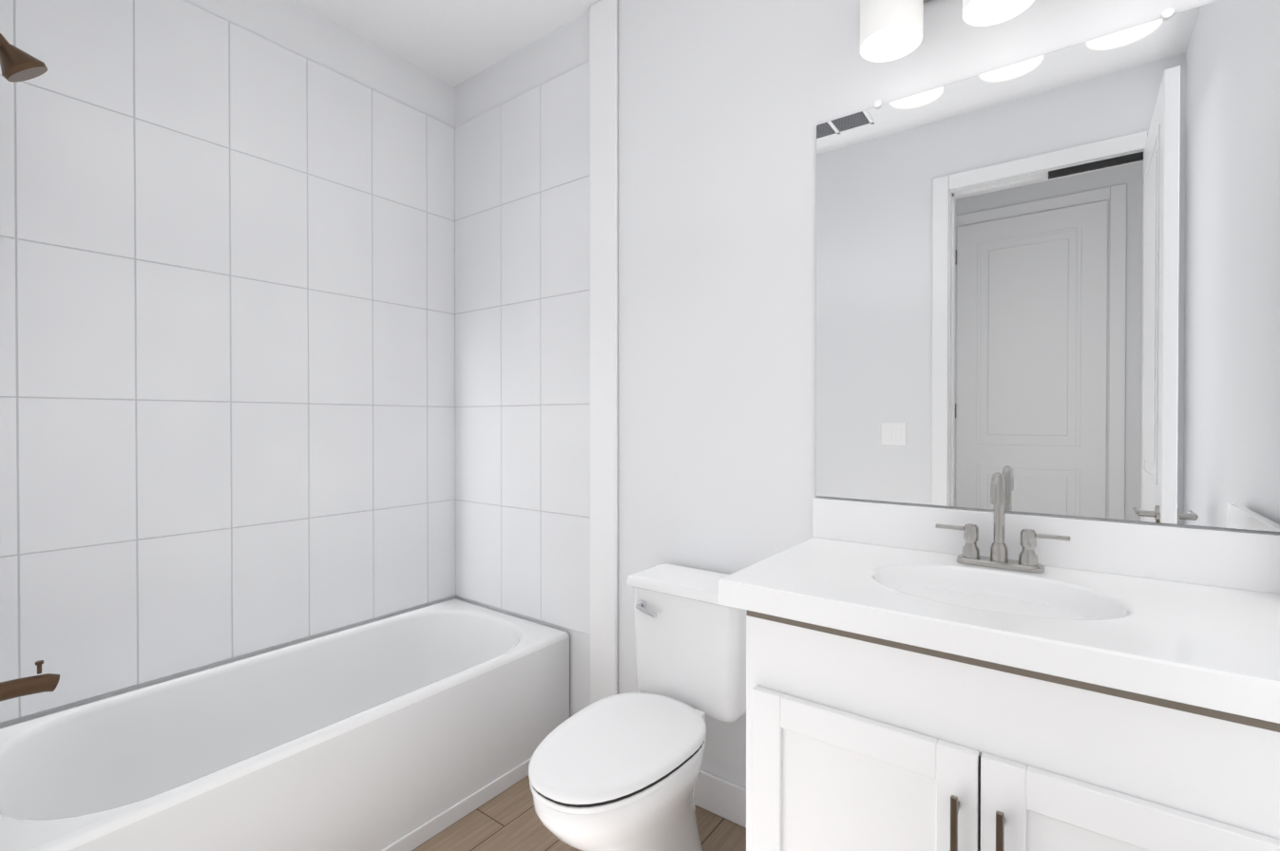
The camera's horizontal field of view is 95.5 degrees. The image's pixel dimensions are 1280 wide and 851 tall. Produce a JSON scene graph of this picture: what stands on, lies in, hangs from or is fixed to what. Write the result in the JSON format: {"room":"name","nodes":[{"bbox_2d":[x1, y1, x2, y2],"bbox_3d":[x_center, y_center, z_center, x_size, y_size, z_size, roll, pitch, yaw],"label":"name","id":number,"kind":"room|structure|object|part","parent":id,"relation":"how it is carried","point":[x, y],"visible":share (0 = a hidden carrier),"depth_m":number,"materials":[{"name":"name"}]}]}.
{"room":"bathroom","nodes":[
{"label":"bathroom","id":0,"kind":"room"},
{"bbox_2d":[0,0,455,728],"bbox_3d":[-1.336,-0.145,1.900,0.120,2.620,1.870,0,1,37],"label":"wall","id":1,"kind":"structure","parent":0,"point":[302,30],"depth_m":2.09,"materials":[{"name":"white paint"}]},
{"bbox_2d":[0,0,455,718],"bbox_3d":[-1.234,-0.268,1.929,0.006,2.013,1.459,0,1,37],"label":"grout","id":2,"kind":"structure","parent":1,"relation":"attached to","point":[135,399],"depth_m":1.71,"materials":[{"name":"grey"}]},
{"bbox_2d":[0,0,455,723],"bbox_3d":[-1.233,-0.267,1.929,0.007,2.013,1.456,0,1,37],"label":"wall tile","id":3,"kind":"structure","parent":1,"relation":"attached to","point":[91,177],"depth_m":1.79,"materials":[{"name":"tile"}]},
{"bbox_2d":[293,0,601,86],"bbox_3d":[-0.412,-1.494,0.437,3.700,0.100,3.150,0,1,37],"label":"ceiling","id":4,"kind":"structure","parent":0,"point":[453,43],"depth_m":2.12,"materials":[{"name":"white paint"}]},
{"bbox_2d":[412,775,745,850],"bbox_3d":[-0.412,1.201,0.458,3.700,0.050,3.150,0,1,37],"label":"floor","id":5,"kind":"structure","parent":0,"point":[507,820],"depth_m":1.67,"materials":[{"name":"brown wood"}]},
{"bbox_2d":[0,598,569,850],"bbox_3d":[-0.956,0.956,1.725,0.688,0.420,1.448,0,1,37],"label":"bathtub","id":6,"kind":"object","parent":5,"relation":"on","point":[410,731],"visible":0.92,"depth_m":1.63,"materials":[{"name":"white ceramic"}]},
{"bbox_2d":[528,563,745,850],"bbox_3d":[0.015,0.802,1.468,0.372,0.733,0.697,0,1,37],"label":"toilet","id":7,"kind":"object","parent":5,"relation":"on","point":[619,773],"visible":0.92,"depth_m":1.42,"materials":[{"name":"white ceramic"}]},
{"bbox_3d":[-0.047,0.758,1.384,0.326,0.050,0.490,0,1,37],"label":"seat","id":8,"kind":"part","parent":7,"relation":"part of","materials":[{"name":"white plastic"}]},
{"bbox_3d":[0.018,0.515,1.635,0.080,0.033,0.033,0,1,37],"label":"handle","id":9,"kind":"part","parent":7,"relation":"part of","materials":[{"name":"silver metal"}]},
{"bbox_2d":[718,472,1279,850],"bbox_3d":[0.664,0.635,1.086,0.885,1.072,0.543,0,1,37],"label":"bathroom vanity","id":10,"kind":"object","parent":5,"relation":"on","point":[933,678],"visible":1,"depth_m":0.96,"materials":[{"name":"white paint"}]},
{"bbox_3d":[0.511,0.639,0.881,0.070,0.143,0.032,0,1,37],"label":"handle","id":11,"kind":"part","parent":10,"relation":"part of","materials":[{"name":"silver metal"}]},
{"bbox_2d":[935,472,1070,573],"bbox_3d":[0.752,0.199,1.222,0.244,0.202,0.096,0,1,37],"label":"faucet","id":12,"kind":"object","parent":10,"relation":"on","point":[970,562],"depth_m":1.23,"materials":[{"name":"silver metal"}]},
{"bbox_3d":[0.544,0.788,0.889,0.807,0.559,0.019,0,1,37],"label":"door","id":13,"kind":"part","parent":10,"relation":"part of","materials":[{"name":"white paint"}]},
{"bbox_2d":[454,0,1279,788],"bbox_3d":[0.317,-0.144,1.757,2.700,2.620,0.120,0,1,37],"label":"wall","id":14,"kind":"structure","parent":0,"point":[726,108],"depth_m":1.73,"materials":[{"name":"white paint"}]},
{"bbox_2d":[454,61,590,634],"bbox_3d":[-0.484,-0.270,2.274,0.776,2.013,0.007,0,1,37],"label":"wall tile","id":15,"kind":"structure","parent":14,"relation":"attached to","point":[519,455],"depth_m":2.24,"materials":[{"name":"tile"}]},
{"bbox_2d":[455,85,590,620],"bbox_3d":[-0.483,-0.270,2.275,0.778,2.013,0.006,0,1,37],"label":"grout","id":16,"kind":"structure","parent":14,"relation":"attached to","point":[524,405],"depth_m":2.26,"materials":[{"name":"grey"}]},
{"bbox_2d":[589,0,617,705],"bbox_3d":[-0.125,-0.145,2.000,0.120,2.620,0.020,0,1,37],"label":"trim strip","id":17,"kind":"object","parent":14,"relation":"attached to","point":[603,291],"visible":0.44,"depth_m":1.99,"materials":[{"name":"white paint"}]},
{"bbox_2d":[694,769,745,828],"bbox_3d":[0.210,1.111,1.763,0.708,0.110,0.014,0,1,37],"label":"baseboard","id":18,"kind":"structure","parent":14,"relation":"attached to","point":[721,797],"depth_m":1.72,"materials":[{"name":"white paint"}]},
{"bbox_2d":[859,0,1034,62],"bbox_3d":[0.758,-0.970,1.220,0.600,0.213,0.200,0,1,37],"label":"sconce","id":19,"kind":"object","parent":14,"relation":"attached to","point":[890,30],"visible":1,"depth_m":1.27,"materials":[{"name":"frosted glass"},{"name":"brushed nickel"}]},
{"bbox_2d":[815,0,1279,532],"bbox_3d":[0.823,-0.312,1.294,0.879,1.006,0.011,0,1,37],"label":"mirror","id":20,"kind":"object","parent":14,"relation":"attached to","point":[1049,283],"visible":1,"depth_m":1.23,"materials":[{"name":"clear glass"}]},
{"bbox_3d":[-1.362,-0.261,1.109,0.764,2.012,0.007,0,1,37],"label":"wall tile","id":21,"kind":"structure","parent":0,"visible":0},
{"bbox_2d":[0,33,47,82],"bbox_3d":[-1.347,-0.805,1.204,0.080,0.150,0.170,0,1,37],"label":"shower head","id":22,"kind":"object","parent":21,"relation":"attached to","point":[17,65],"visible":1,"depth_m":1.22},
{"bbox_2d":[0,660,59,702],"bbox_3d":[-1.343,0.553,1.219,0.066,0.077,0.182,0,1,37],"label":"tub spout","id":23,"kind":"object","parent":21,"relation":"attached to","point":[28,686],"visible":1,"depth_m":1.25,"materials":[{"name":"brown metal"}]}
]}

